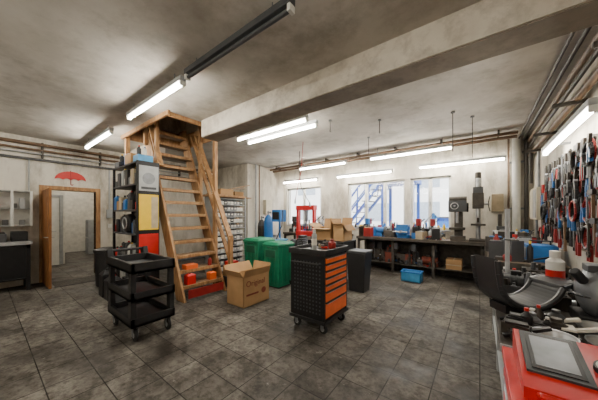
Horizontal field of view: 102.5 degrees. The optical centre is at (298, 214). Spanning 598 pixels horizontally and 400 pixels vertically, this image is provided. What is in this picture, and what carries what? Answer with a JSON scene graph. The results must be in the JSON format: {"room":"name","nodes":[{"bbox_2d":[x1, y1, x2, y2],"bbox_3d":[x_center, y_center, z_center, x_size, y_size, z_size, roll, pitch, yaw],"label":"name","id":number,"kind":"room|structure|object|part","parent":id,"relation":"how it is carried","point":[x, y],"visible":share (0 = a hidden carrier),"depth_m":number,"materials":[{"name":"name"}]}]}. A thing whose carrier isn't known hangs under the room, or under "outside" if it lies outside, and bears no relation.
{"room":"repair workshop","nodes":[
{"label":"repair workshop","id":0,"kind":"room"},
{"bbox_2d":[52,190,93,263],"bbox_3d":[-7.428,-0.095,7.631,5.350,3.150,2.850,0,0,37],"label":"wall","id":1,"kind":"structure","parent":0,"point":[78,207],"depth_m":9.70,"materials":[{"name":"beige paint"}]},
{"bbox_2d":[52,195,62,264],"bbox_3d":[-7.393,0.440,6.847,0.110,2.080,0.960,0,0,37],"label":"door","id":2,"kind":"structure","parent":1,"relation":"in","point":[57,200],"depth_m":7.14,"materials":[{"name":"white paint"}]},
{"bbox_2d":[0,132,212,288],"bbox_3d":[-5.442,-0.095,5.697,0.150,3.150,8.150,0,0,37],"label":"wall","id":3,"kind":"structure","parent":0,"point":[13,171],"depth_m":5.79,"materials":[{"name":"paint"}]},
{"bbox_2d":[0,190,32,226],"bbox_3d":[-6.162,-0.135,4.430,0.225,0.730,1.660,0,0,37],"label":"upper cabinet","id":4,"kind":"object","parent":3,"relation":"attached to","point":[16,207],"visible":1,"depth_m":4.94,"materials":[{"name":"white paint"}]},
{"bbox_2d":[42,188,54,288],"bbox_3d":[-5.280,0.465,5.024,0.840,2.010,0.150,0,0,37],"label":"door","id":5,"kind":"structure","parent":3,"relation":"in","point":[47,237],"depth_m":4.85,"materials":[{"name":"brown wood"}]},
{"bbox_2d":[39,185,100,282],"bbox_3d":[-5.423,0.410,5.714,0.200,2.140,1.060,0,0,37],"label":"door frame","id":6,"kind":"structure","parent":3,"relation":"attached to","point":[97,226],"depth_m":5.76,"materials":[{"name":"brown wood"}]},
{"bbox_2d":[55,171,85,185],"bbox_3d":[-5.370,-0.866,5.649,0.023,0.348,0.540,0,0,37],"label":"sign","id":7,"kind":"object","parent":3,"relation":"attached to","point":[70,175],"visible":1,"depth_m":5.64,"materials":[{"name":"red paint"}]},
{"bbox_2d":[106,170,112,227],"bbox_3d":[-4.907,-0.420,6.233,0.060,1.500,0.150,0,0,37],"label":"conduit","id":8,"kind":"object","parent":3,"relation":"attached to","point":[109,213],"visible":0.89,"depth_m":6.23,"materials":[{"name":"white paint"}]},
{"bbox_2d":[178,255,204,260],"bbox_3d":[-4.029,1.430,7.436,0.015,0.100,3.350,0,0,37],"label":"baseboard","id":9,"kind":"structure","parent":3,"relation":"attached to","point":[190,258],"depth_m":8.00,"materials":[{"name":"grey metal"}]},
{"bbox_2d":[0,137,212,190],"bbox_3d":[-5.307,-0.095,5.657,0.115,2.950,7.650,0,0,37],"label":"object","id":10,"kind":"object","parent":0,"point":[42,145],"depth_m":5.40,"materials":[{"name":"brown metal"}]},
{"bbox_2d":[255,165,271,236],"bbox_3d":[-1.220,-0.095,8.225,0.149,3.149,0.730,0,0,37],"label":"pipes","id":11,"kind":"object","parent":10,"relation":"attached to","point":[267,204],"visible":0.7,"depth_m":8.06,"materials":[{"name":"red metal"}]},
{"bbox_2d":[159,116,197,133],"bbox_3d":[-2.549,-2.795,4.926,2.200,1.750,1.440,0,0,37],"label":"hatch opening","id":12,"kind":"structure","parent":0,"point":[169,124],"depth_m":5.82,"materials":[{"name":"paint"}]},
{"bbox_2d":[218,163,250,259],"bbox_3d":[-2.297,-0.095,8.335,1.700,3.150,0.150,0,0,37],"label":"wall recess","id":13,"kind":"structure","parent":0,"point":[239,175],"depth_m":7.94,"materials":[{"name":"beige paint"}]},
{"bbox_2d":[0,251,502,399],"bbox_3d":[-3.493,1.533,5.418,14.300,0.134,10.050,0,0,37],"label":"floor","id":14,"kind":"structure","parent":0,"point":[432,339],"depth_m":2.70,"materials":[{"name":"tile"}]},
{"bbox_2d":[0,239,31,289],"bbox_3d":[-5.972,1.000,4.321,0.600,0.960,1.525,0,0,37],"label":"workbench","id":15,"kind":"object","parent":14,"relation":"on","point":[26,281],"visible":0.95,"depth_m":4.72,"materials":[{"name":"grey paint"}]},
{"bbox_2d":[0,245,25,280],"bbox_3d":[-5.944,0.915,4.341,0.520,0.630,1.380,0,0,37],"label":"storage cabinet","id":16,"kind":"object","parent":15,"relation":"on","point":[12,258],"visible":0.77,"depth_m":4.58,"materials":[{"name":"black plastic"}]},
{"bbox_2d":[0,231,27,242],"bbox_3d":[-5.884,0.390,4.421,0.440,0.260,1.180,0,0,37],"label":"storage boxes","id":17,"kind":"object","parent":15,"relation":"on","point":[14,235],"visible":0.99,"depth_m":4.74,"materials":[{"name":"grey plastic"}]},
{"bbox_2d":[85,220,93,253],"bbox_3d":[-7.981,0.830,9.350,0.400,1.300,0.450,0,0,37],"label":"locker","id":18,"kind":"object","parent":14,"relation":"on","point":[89,224],"visible":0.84,"depth_m":9.13,"materials":[{"name":"grey metal"}]},
{"bbox_2d":[93,246,116,286],"bbox_3d":[-4.057,1.080,5.085,0.470,0.800,0.470,0,0,37],"label":"waste bin","id":19,"kind":"object","parent":14,"relation":"on","point":[99,254],"visible":0.48,"depth_m":4.89,"materials":[{"name":"black plastic"}]},
{"bbox_2d":[99,268,124,301],"bbox_3d":[-3.311,1.230,4.272,0.790,0.500,0.220,0,0,37],"label":"cans","id":20,"kind":"object","parent":14,"relation":"on","point":[104,275],"visible":0.34,"depth_m":4.29,"materials":[{"name":"black plastic"}]},
{"bbox_2d":[113,160,158,296],"bbox_3d":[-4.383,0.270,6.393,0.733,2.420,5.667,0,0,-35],"label":"shelving rack","id":21,"kind":"object","parent":14,"relation":"on","point":[146,187],"visible":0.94,"depth_m":4.24,"materials":[{"name":"black metal"}]},
{"bbox_2d":[114,167,135,278],"bbox_3d":[-3.165,0.214,4.590,1.141,2.232,0.357,0,0,37],"label":"canisters","id":22,"kind":"object","parent":21,"relation":"on","point":[127,222],"visible":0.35,"depth_m":4.45,"materials":[{"name":"grey plastic"}]},
{"bbox_2d":[115,145,152,167],"bbox_3d":[-3.156,-1.090,4.594,1.130,0.300,0.300,0,0,37],"label":"storage boxes","id":23,"kind":"object","parent":21,"relation":"on","point":[130,157],"visible":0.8,"depth_m":4.31,"materials":[{"name":"plastic"}]},
{"bbox_2d":[105,246,174,341],"bbox_3d":[-2.140,0.972,3.209,0.971,1.013,0.490,0,0,37],"label":"utility cart","id":24,"kind":"object","parent":14,"relation":"on","point":[139,307],"visible":1,"depth_m":3.09,"materials":[{"name":"black plastic"}]},
{"bbox_2d":[121,109,232,302],"bbox_3d":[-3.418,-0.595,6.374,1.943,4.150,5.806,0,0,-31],"label":"wooden staircase","id":25,"kind":"structure","parent":14,"relation":"on","point":[148,133],"depth_m":4.85,"materials":[{"name":"brown wood"}]},
{"bbox_2d":[182,256,215,284],"bbox_3d":[-1.870,1.020,4.489,0.250,0.420,0.580,0,0,37],"label":"containers","id":26,"kind":"object","parent":25,"relation":"on","point":[190,278],"visible":1,"depth_m":4.32,"materials":[{"name":"red paint"}]},
{"bbox_3d":[-1.664,1.355,4.347,0.006,0.150,0.700,0,0,37],"label":"step sign plate","id":27,"kind":"part","parent":25,"relation":"part of","materials":[{"name":"red metal"}]},
{"bbox_2d":[205,197,245,271],"bbox_3d":[-1.961,0.505,6.454,0.500,1.950,0.950,0,0,37],"label":"metal shelving unit","id":28,"kind":"object","parent":14,"relation":"on","point":[228,204],"visible":0.55,"depth_m":6.37,"materials":[{"name":"grey paint"}]},
{"bbox_2d":[203,185,250,198],"bbox_3d":[-1.926,-0.664,6.526,0.484,0.389,1.406,0,0,37],"label":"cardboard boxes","id":29,"kind":"object","parent":28,"relation":"on","point":[223,193],"visible":0.73,"depth_m":6.44,"materials":[{"name":"brown cardboard"}]},
{"bbox_2d":[223,260,237,286],"bbox_3d":[-1.413,1.220,5.021,0.300,0.520,0.280,0,0,37],"label":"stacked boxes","id":30,"kind":"object","parent":14,"relation":"on","point":[234,261],"visible":0.11,"depth_m":4.96,"materials":[{"name":"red plastic"}]},
{"bbox_2d":[223,260,270,308],"bbox_3d":[-0.905,1.165,4.150,0.566,0.630,0.686,0,0,37],"label":"cardboard box","id":31,"kind":"object","parent":14,"relation":"on","point":[247,286],"visible":1,"depth_m":3.99,"materials":[{"name":"cardboard"}]},
{"bbox_2d":[243,237,274,267],"bbox_3d":[-0.893,0.995,5.413,0.488,0.970,0.566,0,0,37],"label":"plastic bin","id":32,"kind":"object","parent":14,"relation":"on","point":[253,248],"visible":0.34,"depth_m":5.20,"materials":[{"name":"plastic"}]},
{"bbox_2d":[258,216,264,236],"bbox_3d":[-1.093,0.755,7.058,0.240,1.450,0.240,0,0,37],"label":"gas cylinder","id":33,"kind":"object","parent":14,"relation":"on","point":[261,222],"visible":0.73,"depth_m":6.96,"materials":[{"name":"metal"}]},
{"bbox_2d":[264,211,272,236],"bbox_3d":[-0.871,0.680,6.854,0.260,1.600,0.260,0,0,37],"label":"gas cylinder","id":34,"kind":"object","parent":14,"relation":"on","point":[268,224],"visible":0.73,"depth_m":6.75,"materials":[{"name":"blue paint"}]},
{"bbox_2d":[262,240,294,288],"bbox_3d":[-0.425,1.020,5.086,0.456,0.920,0.566,0,0,37],"label":"plastic bin","id":35,"kind":"object","parent":14,"relation":"on","point":[277,253],"visible":0.87,"depth_m":4.88,"materials":[{"name":"plastic"}]},
{"bbox_2d":[272,210,287,240],"bbox_3d":[-0.599,0.670,6.399,0.482,1.619,0.500,0,0,37],"label":"machine","id":36,"kind":"object","parent":14,"relation":"on","point":[279,216],"visible":0.23,"depth_m":6.36,"materials":[{"name":"blue paint"}]},
{"bbox_2d":[288,235,307,245],"bbox_3d":[-0.007,0.990,5.990,0.720,0.980,0.376,0,0,37],"label":"air compressor","id":37,"kind":"object","parent":14,"relation":"on","point":[302,239],"visible":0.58,"depth_m":5.86,"materials":[{"name":"metal"}]},
{"bbox_2d":[296,205,320,238],"bbox_3d":[0.299,0.605,6.674,0.865,1.750,0.520,0,0,37],"label":"press","id":38,"kind":"object","parent":14,"relation":"on","point":[306,208],"visible":0.65,"depth_m":6.70,"materials":[{"name":"red paint"}]},
{"bbox_2d":[283,231,352,238],"bbox_3d":[0.561,1.030,7.807,2.300,0.900,0.655,0,0,37],"label":"workbench","id":39,"kind":"object","parent":14,"relation":"on","point":[288,233],"visible":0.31,"depth_m":8.16,"materials":[{"name":"brown wood"}]},
{"bbox_2d":[289,216,323,231],"bbox_3d":[0.569,0.308,7.793,2.086,0.544,0.588,0,0,39],"label":"tools","id":40,"kind":"object","parent":39,"relation":"on","point":[292,228],"visible":0.2,"depth_m":8.04,"materials":[{"name":"grey metal"}]},
{"bbox_2d":[289,243,348,333],"bbox_3d":[0.273,0.955,3.287,0.560,1.049,0.702,0,0,37],"label":"tool cart","id":41,"kind":"object","parent":14,"relation":"on","point":[318,276],"visible":1,"depth_m":3.07,"materials":[{"name":"black metal"}]},
{"bbox_2d":[312,230,316,249],"bbox_3d":[0.211,0.340,3.321,0.071,0.270,0.071,0,0,37],"label":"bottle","id":42,"kind":"object","parent":41,"relation":"on","point":[314,235],"visible":0.94,"depth_m":3.29,"materials":[{"name":"grey paint"}]},
{"bbox_2d":[310,239,335,248],"bbox_3d":[0.352,0.406,3.455,0.412,0.139,0.162,0,0,37],"label":"tools","id":43,"kind":"object","parent":41,"relation":"on","point":[331,244],"visible":0.98,"depth_m":3.35,"materials":[{"name":"metal"}]},
{"bbox_2d":[308,239,355,280],"bbox_3d":[0.723,1.010,5.246,0.840,0.939,0.650,0,0,37],"label":"trolley","id":44,"kind":"object","parent":14,"relation":"on","point":[352,243],"visible":0.08,"depth_m":5.07,"materials":[{"name":"black metal"}]},
{"bbox_2d":[308,218,340,240],"bbox_3d":[0.540,0.310,5.353,0.586,0.460,0.606,0,0,37],"label":"cardboard box","id":45,"kind":"object","parent":44,"relation":"on","point":[326,231],"visible":0.66,"depth_m":5.18,"materials":[{"name":"brown cardboard"}]},
{"bbox_2d":[331,218,354,241],"bbox_3d":[0.933,0.300,5.069,0.376,0.480,0.506,0,0,37],"label":"cardboard box","id":46,"kind":"object","parent":44,"relation":"on","point":[342,232],"visible":0.91,"depth_m":4.96,"materials":[{"name":"brown cardboard"}]},
{"bbox_2d":[347,248,372,292],"bbox_3d":[1.190,1.085,4.737,0.400,0.790,0.400,0,0,37],"label":"waste container","id":47,"kind":"object","parent":14,"relation":"on","point":[358,260],"visible":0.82,"depth_m":4.61,"materials":[{"name":"black plastic"}]},
{"bbox_2d":[400,268,423,283],"bbox_3d":[2.540,1.367,5.398,0.430,0.225,0.310,0,0,37],"label":"plastic crate","id":48,"kind":"object","parent":14,"relation":"on","point":[408,275],"visible":1,"depth_m":5.31,"materials":[{"name":"blue paint"}]},
{"bbox_2d":[356,235,484,278],"bbox_3d":[2.921,1.030,6.079,2.850,0.900,0.635,0,0,37],"label":"workbench","id":49,"kind":"object","parent":14,"relation":"on","point":[359,238],"visible":0.63,"depth_m":5.73,"materials":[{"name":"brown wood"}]},
{"bbox_2d":[373,226,386,235],"bbox_3d":[2.215,0.445,6.595,0.380,0.270,0.200,0,0,37],"label":"grinder","id":50,"kind":"object","parent":49,"relation":"on","point":[379,230],"visible":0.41,"depth_m":6.53,"materials":[{"name":"blue paint"}]},
{"bbox_2d":[393,224,409,237],"bbox_3d":[2.610,0.406,6.040,0.340,0.348,0.578,0,0,37],"label":"bench vise","id":51,"kind":"object","parent":49,"relation":"on","point":[402,230],"visible":1,"depth_m":5.96,"materials":[{"name":"blue paint"}]},
{"bbox_2d":[359,218,445,239],"bbox_3d":[2.647,0.335,6.282,2.086,0.491,0.647,0,0,37],"label":"tools","id":52,"kind":"object","parent":49,"relation":"on","point":[418,232],"visible":0.89,"depth_m":5.87,"materials":[{"name":"grey paint"}]},
{"bbox_2d":[371,241,441,266],"bbox_3d":[2.655,0.978,6.285,1.884,0.504,0.536,0,0,37],"label":"tools","id":53,"kind":"object","parent":49,"relation":"on","point":[411,257],"visible":0.86,"depth_m":6.12,"materials":[{"name":"metal"}]},
{"bbox_2d":[424,213,438,227],"bbox_3d":[3.240,0.266,5.846,0.193,0.629,0.370,0,0,-13],"label":"work lamp","id":54,"kind":"object","parent":49,"relation":"on","point":[433,215],"visible":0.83,"depth_m":5.74,"materials":[{"name":"blue plastic"}]},
{"bbox_2d":[446,257,462,270],"bbox_3d":[3.580,1.119,5.532,0.310,0.222,0.365,0,0,37],"label":"cardboard box","id":55,"kind":"object","parent":49,"relation":"on","point":[451,263],"visible":1,"depth_m":5.41,"materials":[{"name":"brown cardboard"}]},
{"bbox_2d":[448,196,468,240],"bbox_3d":[3.619,0.080,5.443,0.370,1.000,0.430,0,0,37],"label":"machine","id":56,"kind":"object","parent":49,"relation":"on","point":[458,205],"visible":1,"depth_m":5.37,"materials":[{"name":"metal"}]},
{"bbox_2d":[469,172,489,242],"bbox_3d":[3.943,-0.195,5.243,0.368,1.550,0.440,0,0,37],"label":"press","id":57,"kind":"object","parent":49,"relation":"on","point":[478,203],"visible":0.98,"depth_m":5.13,"materials":[{"name":"metal"}]},
{"bbox_2d":[367,239,480,277],"bbox_3d":[3.127,1.060,6.352,2.750,0.840,0.030,0,0,37],"label":"panel","id":58,"kind":"object","parent":14,"relation":"on","point":[465,252],"visible":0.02,"depth_m":5.99,"materials":[{"name":"metal"}]},
{"bbox_2d":[496,214,504,230],"bbox_3d":[4.211,0.730,4.966,0.390,1.500,0.440,0,0,37],"label":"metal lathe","id":59,"kind":"object","parent":14,"relation":"on","point":[499,227],"visible":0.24,"depth_m":4.90,"materials":[{"name":"metal"}]},
{"bbox_2d":[502,346,530,399],"bbox_3d":[1.254,1.130,0.971,0.635,0.699,0.690,0,0,37],"label":"tool chest","id":60,"kind":"object","parent":14,"relation":"on","point":[511,382],"visible":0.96,"depth_m":1.18,"materials":[{"name":"paint"}]},
{"bbox_2d":[513,328,597,399],"bbox_3d":[1.221,0.703,1.063,0.370,0.153,0.512,0,0,37],"label":"machine","id":61,"kind":"object","parent":60,"relation":"on","point":[548,367],"visible":1,"depth_m":1.08,"materials":[{"name":"red paint"}]},
{"bbox_2d":[487,251,571,302],"bbox_3d":[3.496,1.050,3.842,0.760,0.860,2.055,0,0,37],"label":"workbench","id":62,"kind":"object","parent":14,"relation":"on","point":[518,265],"visible":0.12,"depth_m":3.07,"materials":[{"name":"brown wood"}]},
{"bbox_2d":[493,230,504,236],"bbox_3d":[3.514,0.446,4.132,0.340,0.348,0.578,0,0,37],"label":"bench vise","id":63,"kind":"object","parent":62,"relation":"on","point":[500,232],"visible":0.22,"depth_m":4.07,"materials":[{"name":"metal"}]},
{"bbox_2d":[485,229,548,263],"bbox_3d":[3.486,0.420,3.896,0.731,0.400,1.980,0,0,37],"label":"tools","id":64,"kind":"object","parent":62,"relation":"on","point":[495,245],"visible":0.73,"depth_m":3.39,"materials":[{"name":"metal"}]},
{"bbox_2d":[524,240,558,262],"bbox_3d":[3.259,0.480,3.254,0.310,0.280,0.320,0,0,37],"label":"charger","id":65,"kind":"object","parent":62,"relation":"on","point":[539,250],"visible":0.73,"depth_m":3.15,"materials":[{"name":"blue paint"}]},
{"bbox_2d":[492,308,588,399],"bbox_3d":[2.172,1.140,2.085,0.760,0.680,2.055,0,0,37],"label":"workbench","id":66,"kind":"object","parent":14,"relation":"on","point":[501,341],"visible":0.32,"depth_m":1.91,"materials":[{"name":"grey paint"}]},
{"bbox_2d":[504,209,510,272],"bbox_3d":[2.366,0.365,2.725,0.140,0.870,0.140,0,0,37],"label":"stand pole","id":67,"kind":"object","parent":66,"relation":"on","point":[507,239],"visible":0.8,"depth_m":2.71,"materials":[{"name":"silver metal"}]},
{"bbox_2d":[471,254,573,313],"bbox_3d":[1.860,0.572,2.006,0.655,0.453,0.304,0,0,0],"label":"fender","id":68,"kind":"object","parent":66,"relation":"on","point":[543,290],"visible":0.95,"depth_m":1.97,"materials":[{"name":"black plastic"}]},
{"bbox_2d":[499,262,597,340],"bbox_3d":[2.134,0.662,2.135,0.730,0.275,1.964,0,0,41],"label":"clutter","id":69,"kind":"object","parent":66,"relation":"on","point":[514,280],"visible":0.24,"depth_m":1.63,"materials":[{"name":"black plastic"}]},
{"bbox_2d":[531,327,580,341],"bbox_3d":[1.551,0.764,1.461,0.212,0.072,0.212,0,0,37],"label":"metal bowl","id":70,"kind":"object","parent":66,"relation":"on","point":[554,333],"visible":0.16,"depth_m":1.50,"materials":[{"name":"metal"}]},
{"bbox_2d":[550,294,576,311],"bbox_3d":[2.231,0.735,2.063,0.200,0.130,0.180,0,0,37],"label":"housing","id":71,"kind":"object","parent":66,"relation":"on","point":[563,305],"visible":0.48,"depth_m":1.98,"materials":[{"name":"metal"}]},
{"bbox_2d":[545,250,565,278],"bbox_3d":[2.215,0.490,2.075,0.121,0.360,0.121,0,0,37],"label":"bottle","id":72,"kind":"object","parent":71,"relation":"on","point":[554,265],"visible":0.7,"depth_m":2.04,"materials":[{"name":"white paint"}]},
{"bbox_2d":[568,262,597,321],"bbox_3d":[2.183,0.580,1.736,0.352,0.440,0.320,0,0,-44],"label":"engine cover","id":73,"kind":"object","parent":66,"relation":"on","point":[585,287],"visible":0.98,"depth_m":1.71,"materials":[{"name":"grey metal"}]},
{"bbox_2d":[575,320,597,334],"bbox_3d":[1.951,0.764,1.560,0.212,0.072,0.212,0,0,37],"label":"metal bowl","id":74,"kind":"object","parent":66,"relation":"on","point":[584,323],"visible":0.44,"depth_m":1.64,"materials":[{"name":"metal"}]},
{"bbox_2d":[584,334,597,345],"bbox_3d":[1.783,0.764,1.336,0.254,0.072,0.254,0,0,37],"label":"metal bowl","id":75,"kind":"object","parent":66,"relation":"on","point":[592,339],"visible":0.72,"depth_m":1.44,"materials":[{"name":"metal"}]},
{"bbox_2d":[251,164,283,237],"bbox_3d":[-1.136,-0.095,8.588,0.150,3.150,1.650,0,0,37],"label":"wall pier","id":76,"kind":"object","parent":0,"point":[271,184],"depth_m":8.49,"materials":[{"name":"white paint"}]},
{"bbox_2d":[0,0,597,170],"bbox_3d":[-3.493,-1.795,5.418,14.300,0.250,10.050,0,0,37],"label":"ceiling","id":77,"kind":"structure","parent":0,"point":[71,71],"depth_m":2.81,"materials":[{"name":"paint"}]},
{"bbox_2d":[84,127,113,148],"bbox_3d":[-4.057,-1.567,4.835,1.700,0.204,0.070,0,0,37],"label":"lamp","id":78,"kind":"object","parent":77,"relation":"hanging from","point":[109,130],"visible":1,"depth_m":4.70,"materials":[{"name":"grey paint"}]},
{"bbox_2d":[126,74,185,120],"bbox_3d":[-1.969,-1.567,3.211,1.650,0.204,0.070,0,0,37],"label":"lamp","id":79,"kind":"object","parent":77,"relation":"hanging from","point":[179,81],"visible":0.98,"depth_m":3.05,"materials":[{"name":"grey paint"}]},
{"bbox_2d":[184,0,294,80],"bbox_3d":[-0.647,-1.582,2.215,1.500,0.174,0.070,0,0,37],"label":"lamp","id":80,"kind":"object","parent":77,"relation":"attached to","point":[279,10],"visible":1,"depth_m":2.06,"materials":[{"name":"grey plastic"}]},
{"bbox_2d":[236,114,308,141],"bbox_3d":[-0.543,-1.567,4.265,1.700,0.204,0.070,0,0,37],"label":"lamp","id":81,"kind":"object","parent":77,"relation":"hanging from","point":[305,118],"visible":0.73,"depth_m":4.14,"materials":[{"name":"grey paint"}]},
{"bbox_2d":[247,120,317,144],"bbox_3d":[-0.374,-1.567,4.489,1.700,0.204,0.070,0,0,37],"label":"lamp","id":82,"kind":"object","parent":77,"relation":"hanging from","point":[314,123],"visible":0.86,"depth_m":4.38,"materials":[{"name":"grey paint"}]},
{"bbox_2d":[294,145,310,206],"bbox_3d":[0.056,-0.938,5.860,0.305,1.444,0.807,0,0,15],"label":"hoses","id":83,"kind":"object","parent":77,"relation":"hanging from","point":[302,145],"visible":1,"depth_m":6.17,"materials":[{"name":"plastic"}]},
{"bbox_2d":[300,160,346,169],"bbox_3d":[0.655,-1.532,7.019,1.600,0.274,0.070,0,0,37],"label":"lamp","id":84,"kind":"object","parent":77,"relation":"hanging from","point":[340,161],"visible":0.92,"depth_m":6.92,"materials":[{"name":"grey paint"}]},
{"bbox_2d":[124,0,597,158],"bbox_3d":[-1.202,-1.520,4.055,8.600,0.297,0.330,0,0,37],"label":"ceiling beam","id":85,"kind":"structure","parent":77,"relation":"attached to","point":[484,29],"depth_m":2.19,"materials":[{"name":"paint"}]},
{"bbox_2d":[270,130,517,172],"bbox_3d":[1.618,-1.588,6.569,6.480,0.160,0.240,0,0,37],"label":"pipes","id":86,"kind":"object","parent":77,"relation":"attached to","point":[358,156],"visible":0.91,"depth_m":5.48,"materials":[{"name":"brown metal"}]},
{"bbox_2d":[329,111,474,156],"bbox_3d":[1.739,-1.322,4.136,2.060,0.692,1.360,0,0,37],"label":"hooks","id":87,"kind":"object","parent":77,"relation":"hanging from","point":[452,112],"depth_m":4.05,"materials":[{"name":"black metal"}]},
{"bbox_2d":[369,144,451,160],"bbox_3d":[2.532,-1.532,5.604,1.800,0.274,0.070,0,0,37],"label":"lamp","id":88,"kind":"object","parent":77,"relation":"hanging from","point":[443,147],"visible":0.91,"depth_m":5.52,"materials":[{"name":"grey paint"}]},
{"bbox_2d":[418,155,505,168],"bbox_3d":[3.807,-1.230,5.717,1.700,0.110,0.284,0,0,37],"label":"lamp","id":89,"kind":"object","parent":77,"relation":"hanging from","point":[502,157],"visible":1,"depth_m":5.54,"materials":[{"name":"grey paint"}]},
{"bbox_2d":[284,136,532,256],"bbox_3d":[2.191,-0.095,7.270,7.050,3.150,0.250,0,0,37],"label":"wall","id":90,"kind":"structure","parent":0,"point":[334,191],"depth_m":6.20,"materials":[{"name":"paint"}]},
{"bbox_2d":[283,177,317,183],"bbox_3d":[0.093,-1.210,8.515,1.500,0.110,0.284,0,0,37],"label":"lamp","id":91,"kind":"object","parent":90,"relation":"attached to","point":[312,178],"visible":0.95,"depth_m":8.37,"materials":[{"name":"grey paint"}]},
{"bbox_2d":[286,186,320,226],"bbox_3d":[0.169,-0.287,8.700,1.500,1.405,0.180,0,0,37],"label":"window","id":92,"kind":"structure","parent":90,"relation":"in","point":[304,189],"depth_m":8.74,"materials":[{"name":"white paint"}]},
{"bbox_2d":[336,168,392,177],"bbox_3d":[1.930,-1.210,7.131,1.700,0.110,0.284,0,0,37],"label":"lamp","id":93,"kind":"object","parent":90,"relation":"attached to","point":[391,169],"visible":1,"depth_m":6.96,"materials":[{"name":"grey paint"}]},
{"bbox_2d":[355,220,397,226],"bbox_3d":[2.254,0.264,7.091,1.291,0.232,0.080,0,0,37],"label":"window sill","id":94,"kind":"structure","parent":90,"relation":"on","point":[391,220],"depth_m":7.23,"materials":[{"name":"metal"}]},
{"bbox_2d":[349,179,404,228],"bbox_3d":[2.258,-0.287,7.126,1.690,1.405,0.180,0,0,37],"label":"window","id":95,"kind":"structure","parent":90,"relation":"in","point":[403,180],"depth_m":7.11,"materials":[{"name":"white paint"}]},
{"bbox_2d":[410,175,450,231],"bbox_3d":[3.416,-0.287,6.253,0.930,1.405,0.180,0,0,37],"label":"window","id":96,"kind":"structure","parent":90,"relation":"in","point":[430,179],"depth_m":6.29,"materials":[{"name":"white paint"}]},
{"bbox_2d":[491,193,503,211],"bbox_3d":[4.394,-0.270,5.316,0.220,0.400,0.200,0,0,37],"label":"upper cabinet","id":97,"kind":"object","parent":90,"relation":"attached to","point":[497,200],"visible":1,"depth_m":5.24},
{"bbox_2d":[507,135,528,231],"bbox_3d":[4.672,-0.095,5.125,0.335,3.150,0.190,0,0,37],"label":"column","id":98,"kind":"structure","parent":90,"relation":"attached to","point":[516,162],"depth_m":5.06,"materials":[{"name":"white paint"}]},
{"bbox_2d":[518,27,597,183],"bbox_3d":[1.953,-1.128,1.314,0.258,1.016,9.450,0,0,37],"label":"pipes","id":99,"kind":"object","parent":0,"point":[569,106],"depth_m":2.72,"materials":[{"name":"metal"}]},
{"bbox_2d":[533,49,597,280],"bbox_3d":[2.087,-0.095,1.150,0.150,3.150,9.950,0,0,37],"label":"wall","id":100,"kind":"structure","parent":0,"point":[590,125],"depth_m":2.95,"materials":[{"name":"paint"}]},
{"bbox_2d":[530,151,549,242],"bbox_3d":[4.130,-0.320,4.113,0.148,1.600,0.959,0,0,37],"label":"electrical box","id":101,"kind":"object","parent":100,"relation":"attached to","point":[535,205],"visible":0.48,"depth_m":4.20,"materials":[{"name":"grey paint"}]},
{"bbox_2d":[541,97,597,155],"bbox_3d":[2.919,-0.870,2.558,0.214,0.110,1.800,0,0,37],"label":"lamp","id":102,"kind":"object","parent":100,"relation":"attached to","point":[590,106],"visible":1,"depth_m":2.27,"materials":[{"name":"grey paint"}]},
{"bbox_2d":[553,137,597,254],"bbox_3d":[2.938,-0.180,2.450,0.054,1.120,2.850,0,0,37],"label":"board","id":103,"kind":"object","parent":100,"relation":"attached to","point":[582,249],"visible":0.02,"depth_m":2.32,"materials":[{"name":"brown wood"}]},
{"bbox_2d":[540,133,597,261],"bbox_3d":[2.854,-0.143,2.480,0.167,1.104,2.758,0,0,37],"label":"tools","id":104,"kind":"object","parent":103,"relation":"hanging from","point":[567,187],"visible":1,"depth_m":2.37,"materials":[{"name":"metal"}]},
{"label":"outside","id":105,"kind":"structure","parent":0,"visible":0},
{"bbox_3d":[13.247,1.705,25.891,70.000,0.150,42.700,0,0,37],"label":"ground","id":106,"kind":"structure","parent":105,"visible":0},
{"bbox_2d":[291,178,448,226],"bbox_3d":[2.540,-0.945,24.974,34.000,5.150,5.050,0,0,37],"label":"neighbouring building","id":107,"kind":"structure","parent":106,"relation":"on","point":[440,186],"depth_m":18.26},
{"bbox_2d":[352,180,421,225],"bbox_3d":[2.922,-0.295,9.944,3.700,3.889,1.200,0,0,37],"label":"stair","id":108,"kind":"structure","parent":106,"relation":"on","point":[418,183],"depth_m":9.65,"materials":[{"name":"blue paint"},{"name":"metal"}]},
{"bbox_2d":[437,217,448,227],"bbox_3d":[6.803,0.855,10.525,1.300,1.550,1.100,0,0,37],"label":"waste skip","id":109,"kind":"object","parent":106,"relation":"on","point":[442,220],"visible":0.12,"depth_m":10.34,"materials":[{"name":"blue paint"}]}
]}

